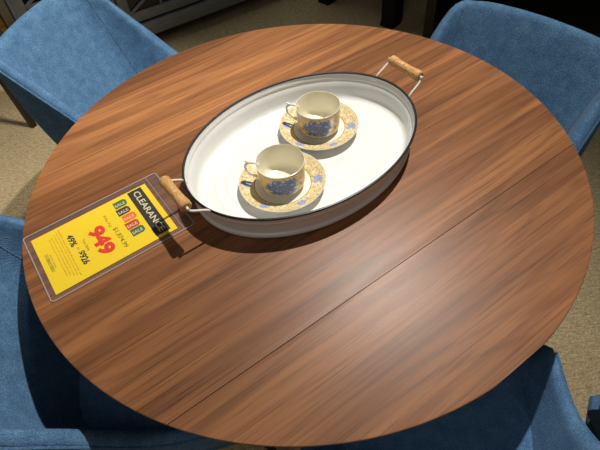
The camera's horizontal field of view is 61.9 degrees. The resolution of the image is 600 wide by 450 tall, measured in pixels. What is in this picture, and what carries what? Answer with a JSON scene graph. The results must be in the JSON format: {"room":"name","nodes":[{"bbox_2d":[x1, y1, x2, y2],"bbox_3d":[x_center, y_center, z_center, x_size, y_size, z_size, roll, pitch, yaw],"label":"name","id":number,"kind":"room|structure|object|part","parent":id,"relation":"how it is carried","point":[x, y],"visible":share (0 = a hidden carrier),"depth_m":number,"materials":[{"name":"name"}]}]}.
{"room":"store","nodes":[
{"label":"store","id":0,"kind":"room"},
{"bbox_2d":[0,0,599,449],"bbox_3d":[0.051,0.347,1.561,10.000,0.001,10.000,-6,50,0],"label":"floor","id":1,"kind":"structure","parent":0,"point":[25,150],"depth_m":2.26,"materials":[{"name":"carpet"}]},
{"bbox_2d":[0,14,7,93],"bbox_3d":[-1.703,-1.129,2.211,0.440,1.125,0.340,-12,50,-5],"label":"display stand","id":2,"kind":"object","parent":1,"relation":"on","point":[3,26],"visible":0.02,"depth_m":2.53,"materials":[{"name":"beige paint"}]},
{"bbox_3d":[-1.529,-1.218,2.285,0.028,1.100,0.024,-12,50,-5],"label":"post","id":3,"kind":"part","parent":2,"relation":"part of","materials":[{"name":"brown wood"}]},
{"bbox_2d":[0,79,36,127],"bbox_3d":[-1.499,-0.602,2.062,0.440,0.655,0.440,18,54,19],"label":"chair leg","id":4,"kind":"object","parent":1,"relation":"on","point":[30,121],"visible":0.67,"depth_m":2.26,"materials":[{"name":"brown wood"}]},
{"bbox_2d":[0,0,178,144],"bbox_3d":[-0.469,-0.281,1.616,0.572,0.793,0.486,8,52,12],"label":"dining chair","id":5,"kind":"object","parent":1,"relation":"on","point":[59,58],"visible":0.3,"depth_m":1.46,"materials":[{"name":"blue fabric"}]},
{"bbox_2d":[3,0,244,33],"bbox_3d":[-0.706,-1.571,2.659,1.840,0.860,0.643,-29,54,-18],"label":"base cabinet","id":6,"kind":"object","parent":1,"relation":"on","point":[157,16],"visible":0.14,"depth_m":2.63,"materials":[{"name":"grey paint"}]},
{"bbox_3d":[-1.457,-1.185,2.378,0.020,0.755,0.600,-29,54,-18],"label":"frame","id":7,"kind":"part","parent":6,"relation":"part of","materials":[{"name":"grey paint"}]},
{"bbox_3d":[-1.117,-1.130,2.256,0.337,0.555,0.004,-29,54,-18],"label":"pane","id":8,"kind":"part","parent":6,"relation":"part of","materials":[{"name":"black glass"}]},
{"bbox_3d":[-1.115,-1.128,2.255,0.437,0.655,0.022,-29,54,-18],"label":"door","id":9,"kind":"part","parent":6,"relation":"part of","materials":[{"name":"grey paint"}]},
{"bbox_3d":[-0.745,-1.334,2.391,0.337,0.555,0.004,-29,54,-18],"label":"pane","id":10,"kind":"part","parent":6,"relation":"part of","materials":[{"name":"black glass"}]},
{"bbox_3d":[-0.743,-1.332,2.390,0.437,0.655,0.022,-29,54,-18],"label":"door","id":11,"kind":"part","parent":6,"relation":"part of","materials":[{"name":"grey paint"}]},
{"bbox_3d":[-0.528,-1.191,2.744,1.820,0.070,0.032,-29,54,-18],"label":"rail","id":12,"kind":"part","parent":6,"relation":"part of","materials":[{"name":"grey paint"}]},
{"bbox_2d":[0,214,276,449],"bbox_3d":[-0.348,0.320,1.107,0.572,0.793,0.486,-15,51,-7],"label":"dining chair","id":13,"kind":"object","parent":1,"relation":"on","point":[46,403],"visible":0.34,"depth_m":0.94,"materials":[{"name":"blue fabric"}]},
{"bbox_3d":[-0.304,0.284,1.087,0.460,0.089,0.415,-15,51,-7],"label":"seat","id":14,"kind":"part","parent":13,"relation":"part of","materials":[{"name":"blue fabric"}]},
{"bbox_3d":[-0.303,0.319,1.127,0.481,0.048,0.433,-15,51,-7],"label":"seat","id":15,"kind":"part","parent":13,"relation":"part of","materials":[{"name":"blue fabric"}]},
{"bbox_3d":[-0.087,0.514,1.201,0.090,0.364,0.028,33,60,28],"label":"leg","id":16,"kind":"part","parent":13,"relation":"part of","materials":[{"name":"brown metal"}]},
{"bbox_2d":[22,24,593,447],"bbox_3d":[0.025,0.110,1.275,1.070,0.735,1.064,-31,54,-19],"label":"dining table","id":17,"kind":"object","parent":1,"relation":"on","point":[396,314],"visible":0.95,"depth_m":0.83,"materials":[{"name":"brown wood"}]},
{"bbox_2d":[23,173,193,301],"bbox_3d":[-0.349,0.012,0.911,0.270,0.003,0.173,-31,54,-19],"label":"sign sleeve","id":18,"kind":"object","parent":17,"relation":"on","point":[152,173],"visible":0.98,"depth_m":0.90,"materials":[{"name":"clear plastic"}]},
{"bbox_2d":[31,184,176,294],"bbox_3d":[-0.355,0.017,0.906,0.227,0.001,0.145,-31,54,-19],"label":"price card","id":19,"kind":"object","parent":18,"relation":"in","point":[82,247],"visible":1,"depth_m":0.90,"materials":[{"name":"yellow paper"}]},
{"bbox_2d":[158,55,423,237],"bbox_3d":[0.005,-0.161,0.958,0.555,0.101,0.361,-32,55,-20],"label":"serving tray","id":20,"kind":"object","parent":17,"relation":"on","point":[358,170],"visible":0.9,"depth_m":0.99,"materials":[{"name":"white metal"}]},
{"bbox_3d":[-0.193,-0.051,0.856,0.043,0.040,0.100,-32,55,-20],"label":"handle","id":21,"kind":"part","parent":20,"relation":"part of","materials":[{"name":"brown wood"}]},
{"bbox_2d":[239,152,325,211],"bbox_3d":[-0.032,-0.079,0.938,0.163,0.019,0.163,3,51,8],"label":"saucer","id":22,"kind":"object","parent":20,"relation":"on","point":[250,188],"visible":0.6,"depth_m":0.92,"materials":[{"name":"ceramic"}]},
{"bbox_2d":[244,144,304,196],"bbox_3d":[-0.037,-0.098,0.920,0.090,0.062,0.098,-38,57,-23],"label":"teacup","id":23,"kind":"object","parent":22,"relation":"on","point":[280,168],"visible":1,"depth_m":0.92,"materials":[{"name":"beige ceramic"}]},
{"bbox_3d":[-0.088,-0.102,0.921,0.029,0.045,0.006,3,51,8],"label":"handle","id":24,"kind":"part","parent":23,"relation":"part of","materials":[{"name":"beige ceramic"}]},
{"bbox_2d":[279,102,358,149],"bbox_3d":[0.039,-0.203,1.034,0.163,0.019,0.163,9,52,13],"label":"saucer","id":25,"kind":"object","parent":20,"relation":"on","point":[288,126],"visible":0.52,"depth_m":1.02,"materials":[{"name":"ceramic"}]},
{"bbox_2d":[285,91,339,137],"bbox_3d":[0.033,-0.217,1.013,0.098,0.062,0.089,-21,52,-12],"label":"teacup","id":26,"kind":"object","parent":25,"relation":"on","point":[318,112],"visible":1,"depth_m":1.01,"materials":[{"name":"beige ceramic"}]},
{"bbox_3d":[-0.015,-0.231,1.021,0.029,0.045,0.006,9,52,13],"label":"handle","id":27,"kind":"part","parent":26,"relation":"part of","materials":[{"name":"beige ceramic"}]},
{"bbox_3d":[0.201,-0.299,1.025,0.043,0.040,0.100,-32,55,-20],"label":"handle","id":28,"kind":"part","parent":20,"relation":"part of","materials":[{"name":"brown wood"}]},
{"bbox_2d":[318,0,403,29],"bbox_3d":[0.617,-1.744,2.695,0.550,0.840,1.040,34,61,28],"label":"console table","id":29,"kind":"object","parent":1,"relation":"on","point":[392,10],"visible":1,"depth_m":2.65,"materials":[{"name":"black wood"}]},
{"bbox_3d":[0.142,-1.543,2.649,0.092,0.720,0.098,34,61,28],"label":"leg","id":30,"kind":"part","parent":29,"relation":"part of","materials":[{"name":"black wood"}]},
{"bbox_3d":[0.469,-1.320,2.435,0.092,0.720,0.098,34,61,28],"label":"leg","id":31,"kind":"part","parent":29,"relation":"part of","materials":[{"name":"black wood"}]},
{"bbox_2d":[301,345,599,449],"bbox_3d":[0.248,0.481,0.920,0.486,0.793,0.572,-4,50,2],"label":"dining chair","id":32,"kind":"object","parent":1,"relation":"on","point":[532,408],"visible":0.46,"depth_m":0.90,"materials":[{"name":"blue fabric"}]},
{"bbox_3d":[0.244,0.421,0.924,0.415,0.089,0.460,-4,50,2],"label":"seat","id":33,"kind":"part","parent":32,"relation":"part of","materials":[{"name":"blue fabric"}]},
{"bbox_2d":[422,0,599,38],"bbox_3d":[1.268,-1.438,1.953,1.352,1.500,0.280,9,52,13],"label":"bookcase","id":34,"kind":"object","parent":1,"relation":"on","point":[584,15],"visible":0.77,"depth_m":2.51,"materials":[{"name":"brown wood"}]},
{"bbox_3d":[0.610,-1.455,2.026,0.047,1.500,0.050,9,52,13],"label":"post","id":35,"kind":"part","parent":34,"relation":"part of","materials":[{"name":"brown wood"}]},
{"bbox_3d":[1.301,-1.543,2.023,1.280,1.480,0.020,9,52,13],"label":"panel","id":36,"kind":"part","parent":34,"relation":"part of","materials":[{"name":"black wood"}]},
{"bbox_2d":[430,0,599,156],"bbox_3d":[0.418,-0.080,1.369,0.572,0.793,0.486,-38,57,-24],"label":"dining chair","id":37,"kind":"object","parent":1,"relation":"on","point":[557,62],"visible":0.19,"depth_m":1.20,"materials":[{"name":"blue fabric"}]},
{"bbox_2d":[585,394,599,440],"bbox_3d":[0.800,0.525,0.833,0.486,0.793,0.572,-8,50,-1],"label":"dining chair","id":38,"kind":"object","parent":1,"relation":"on","point":[593,411],"visible":0.71,"depth_m":0.96,"materials":[{"name":"blue fabric"}]},
{"bbox_3d":[0.788,0.417,0.662,0.482,0.391,0.509,-8,50,-1],"label":"backrest","id":39,"kind":"part","parent":38,"relation":"part of","materials":[{"name":"blue fabric"}]}
]}

